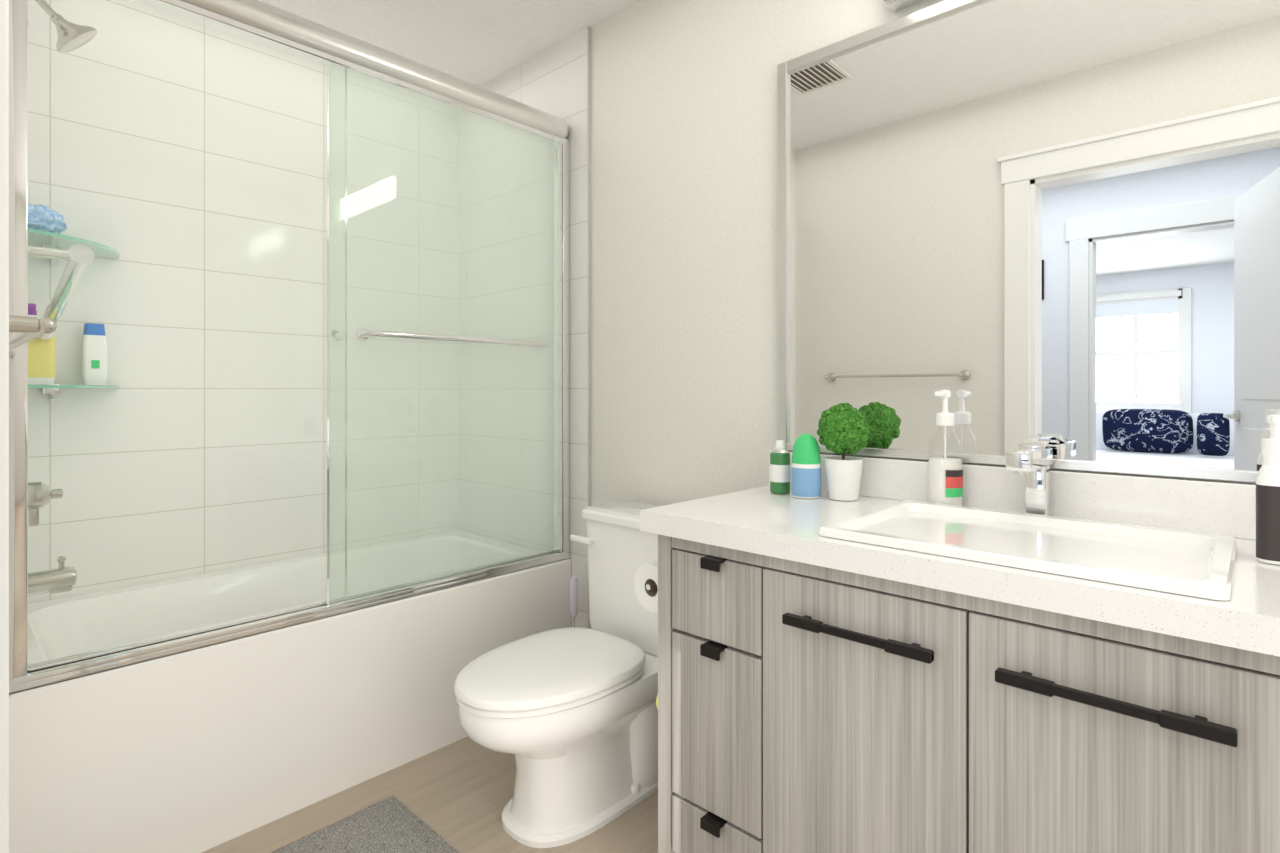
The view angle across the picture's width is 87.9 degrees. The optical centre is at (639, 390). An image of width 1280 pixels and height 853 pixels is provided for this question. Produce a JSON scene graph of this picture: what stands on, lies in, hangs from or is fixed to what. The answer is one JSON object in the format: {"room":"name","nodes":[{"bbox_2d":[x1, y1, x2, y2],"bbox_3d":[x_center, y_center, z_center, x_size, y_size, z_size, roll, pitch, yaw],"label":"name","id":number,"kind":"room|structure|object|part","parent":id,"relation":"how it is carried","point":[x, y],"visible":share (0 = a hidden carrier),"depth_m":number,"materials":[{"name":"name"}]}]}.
{"room":"bathroom","nodes":[
{"label":"bathroom","id":0,"kind":"room"},
{"bbox_2d":[28,0,458,603],"bbox_3d":[-1.444,-0.103,2.410,0.100,2.440,1.740,0,0,43],"label":"wall","id":1,"kind":"structure","parent":0,"point":[192,152],"depth_m":2.33,"materials":[{"name":"tile"}]},
{"bbox_2d":[28,228,118,402],"bbox_3d":[-1.650,-0.199,1.893,0.300,0.467,0.300,0,0,43],"label":"glass corner shelf","id":2,"kind":"object","parent":1,"relation":"attached to","point":[37,238],"visible":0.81,"depth_m":1.88,"materials":[{"name":"green"}]},
{"bbox_2d":[28,303,54,384],"bbox_3d":[-1.712,-0.132,1.863,0.056,0.228,0.104,0,0,43],"label":"wash bottle","id":3,"kind":"object","parent":2,"relation":"in","point":[41,353],"visible":0.35,"depth_m":1.86,"materials":[{"name":"yellow plastic"}]},
{"bbox_2d":[28,204,66,233],"bbox_3d":[-1.714,-0.480,1.884,0.129,0.098,0.132,0,0,43],"label":"sponge","id":4,"kind":"object","parent":2,"relation":"on","point":[40,217],"visible":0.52,"depth_m":1.86,"materials":[{"name":"blue"}]},
{"bbox_2d":[81,323,106,384],"bbox_3d":[-1.648,-0.110,2.004,0.038,0.185,0.060,0,0,43],"label":"shampoo bottle","id":5,"kind":"object","parent":2,"relation":"in","point":[94,342],"visible":0.98,"depth_m":1.99,"materials":[{"name":"white plastic"}]},
{"bbox_2d":[201,737,657,852],"bbox_3d":[-0.102,1.147,1.224,3.680,0.060,1.840,0,0,43],"label":"floor","id":6,"kind":"structure","parent":0,"point":[461,789],"depth_m":1.77,"materials":[{"name":"brown wood"}]},
{"bbox_2d":[9,530,570,852],"bbox_3d":[-1.058,0.871,2.178,0.776,0.492,1.524,0,0,43],"label":"bathtub","id":7,"kind":"object","parent":6,"relation":"on","point":[197,750],"visible":0.7,"depth_m":1.78,"materials":[{"name":"white ceramic"}]},
{"bbox_2d":[9,0,569,692],"bbox_3d":[-0.785,-0.194,1.923,0.132,1.634,1.524,0,0,43],"label":"shower door","id":8,"kind":"structure","parent":7,"relation":"on","point":[255,21],"depth_m":1.76,"materials":[{"name":"silver metal"}]},
{"bbox_3d":[-1.083,-0.172,1.665,0.020,1.519,0.684,0,0,43],"label":"panel","id":9,"kind":"part","parent":8,"relation":"part of","materials":[{"name":"clear glass"}]},
{"bbox_3d":[-0.557,-0.170,2.126,0.076,1.525,0.846,0,0,43],"label":"panel","id":10,"kind":"part","parent":8,"relation":"part of","materials":[{"name":"clear glass"}]},
{"bbox_2d":[271,796,458,852],"bbox_3d":[-0.750,1.106,1.374,0.512,0.020,0.755,0,0,43],"label":"rug","id":11,"kind":"object","parent":6,"relation":"on","point":[387,825],"visible":1,"depth_m":1.64,"materials":[{"name":"grey fabric"}]},
{"bbox_2d":[454,501,659,847],"bbox_3d":[-0.162,0.741,1.838,0.433,0.752,0.754,0,0,43],"label":"toilet","id":12,"kind":"object","parent":6,"relation":"on","point":[576,710],"visible":0.88,"depth_m":1.70,"materials":[{"name":"white ceramic"}]},
{"bbox_2d":[570,576,577,626],"bbox_3d":[-0.236,0.888,2.369,0.096,0.455,0.096,0,0,43],"label":"toilet brush","id":13,"kind":"object","parent":6,"relation":"on","point":[573,581],"visible":0.36,"depth_m":2.36,"materials":[{"name":"white plastic"}]},
{"bbox_2d":[634,436,1279,852],"bbox_3d":[0.645,0.605,1.259,1.443,1.021,0.564,0,0,43],"label":"vanity","id":14,"kind":"object","parent":6,"relation":"on","point":[1047,660],"visible":0.99,"depth_m":1.12,"materials":[{"name":"grey wood"}]},
{"bbox_2d":[640,450,1279,656],"bbox_3d":[0.682,0.241,1.232,1.351,0.145,0.553,0,0,43],"label":"countertop","id":15,"kind":"structure","parent":14,"relation":"on","point":[758,520],"depth_m":1.23,"materials":[{"name":"stone"}]},
{"bbox_2d":[770,440,789,493],"bbox_3d":[0.368,0.198,1.741,0.053,0.138,0.053,0,0,43],"label":"mouthwash bottle","id":16,"kind":"object","parent":15,"relation":"on","point":[779,457],"visible":1,"depth_m":1.72,"materials":[{"name":"green plastic"}]},
{"bbox_2d":[791,433,820,498],"bbox_3d":[0.419,0.186,1.675,0.074,0.160,0.074,0,0,43],"label":"deodorant","id":17,"kind":"object","parent":15,"relation":"on","point":[806,459],"visible":1,"depth_m":1.65,"materials":[{"name":"blue plastic"}]},
{"bbox_2d":[817,403,869,500],"bbox_3d":[0.504,0.147,1.645,0.126,0.238,0.130,0,0,43],"label":"topiary plant","id":18,"kind":"object","parent":15,"relation":"on","point":[843,429],"visible":1,"depth_m":1.61,"materials":[{"name":"green plant"}]},
{"bbox_2d":[927,390,962,505],"bbox_3d":[0.695,0.132,1.512,0.077,0.270,0.077,0,0,-2],"label":"soap dispenser","id":19,"kind":"object","parent":15,"relation":"on","point":[945,474],"visible":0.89,"depth_m":1.49,"materials":[{"name":"white plastic"}]},
{"bbox_2d":[819,500,1237,600],"bbox_3d":[0.679,0.294,1.188,0.574,0.087,0.422,0,0,43],"label":"sink","id":20,"kind":"object","parent":15,"relation":"in","point":[1198,566],"depth_m":1.14,"materials":[{"name":"white ceramic"}]},
{"bbox_2d":[1006,436,1052,515],"bbox_3d":[0.788,0.181,1.341,0.048,0.172,0.174,0,0,43],"label":"faucet","id":21,"kind":"object","parent":15,"relation":"on","point":[1032,458],"depth_m":1.36,"materials":[{"name":"silver metal"}]},
{"bbox_2d":[1256,414,1279,564],"bbox_3d":[0.998,0.151,1.041,0.048,0.230,0.074,0,0,43],"label":"soap bottle","id":22,"kind":"object","parent":15,"relation":"on","point":[1268,478],"visible":1,"depth_m":1.03,"materials":[{"name":"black plastic"}]},
{"bbox_2d":[259,0,640,85],"bbox_3d":[-2.073,-1.363,-0.944,6.200,0.080,7.700,0,0,43],"label":"ceiling","id":23,"kind":"structure","parent":0,"point":[476,42],"depth_m":2.40,"materials":[{"name":"paint"}]},
{"bbox_2d":[459,0,1279,628],"bbox_3d":[0.486,-0.103,1.853,3.680,2.440,0.118,0,0,43],"label":"wall","id":24,"kind":"structure","parent":0,"point":[1060,219],"depth_m":1.69,"materials":[{"name":"beige paint"}]},
{"bbox_3d":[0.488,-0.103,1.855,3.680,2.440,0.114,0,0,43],"label":"wall mirror","id":25,"kind":"part","parent":24,"relation":"part of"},
{"bbox_2d":[883,0,921,10],"bbox_3d":[0.835,-1.009,1.407,0.640,0.128,0.090,0,0,43],"label":"light","id":26,"kind":"object","parent":24,"relation":"attached to","point":[894,5],"visible":1,"depth_m":1.62,"materials":[{"name":"silver metal"}]},
{"bbox_3d":[-0.625,-0.103,0.591,3.580,2.440,0.200,0,0,43],"label":"wall","id":27,"kind":"structure","parent":0,"visible":0},
{"bbox_2d":[0,0,8,852],"bbox_3d":[-0.231,0.043,0.168,1.133,2.148,0.184,0,0,43],"label":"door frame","id":28,"kind":"structure","parent":27,"relation":"attached to","point":[4,4],"depth_m":0.53,"materials":[{"name":"white wood"}]},
{"bbox_2d":[9,315,56,350],"bbox_3d":[-0.923,-0.073,0.948,0.708,0.048,0.072,0,0,43],"label":"towel rail","id":29,"kind":"object","parent":27,"relation":"attached to","point":[30,328],"visible":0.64,"depth_m":0.73,"materials":[{"name":"silver metal"}]},
{"bbox_2d":[28,482,62,525],"bbox_3d":[-1.534,0.264,1.668,0.150,0.150,0.128,0,0,43],"label":"tub valve","id":30,"kind":"object","parent":27,"relation":"attached to","point":[40,494],"visible":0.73,"depth_m":1.67,"materials":[{"name":"silver metal"}]},
{"bbox_2d":[28,556,76,593],"bbox_3d":[-1.525,0.471,1.678,0.064,0.091,0.155,0,0,43],"label":"tub spout","id":31,"kind":"object","parent":27,"relation":"attached to","point":[61,579],"visible":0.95,"depth_m":1.69,"materials":[{"name":"silver metal"}]},
{"bbox_2d":[28,244,94,339],"bbox_3d":[-1.507,-0.240,1.661,0.530,0.201,0.156,0,0,43],"label":"shower","id":32,"kind":"object","parent":27,"relation":"attached to","point":[77,256],"visible":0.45,"depth_m":1.56,"materials":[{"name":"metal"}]},
{"bbox_2d":[35,0,97,52],"bbox_3d":[-1.511,-0.957,1.693,0.108,0.162,0.197,0,0,43],"label":"shower head","id":33,"kind":"object","parent":27,"relation":"attached to","point":[71,36],"visible":1,"depth_m":1.70}
]}

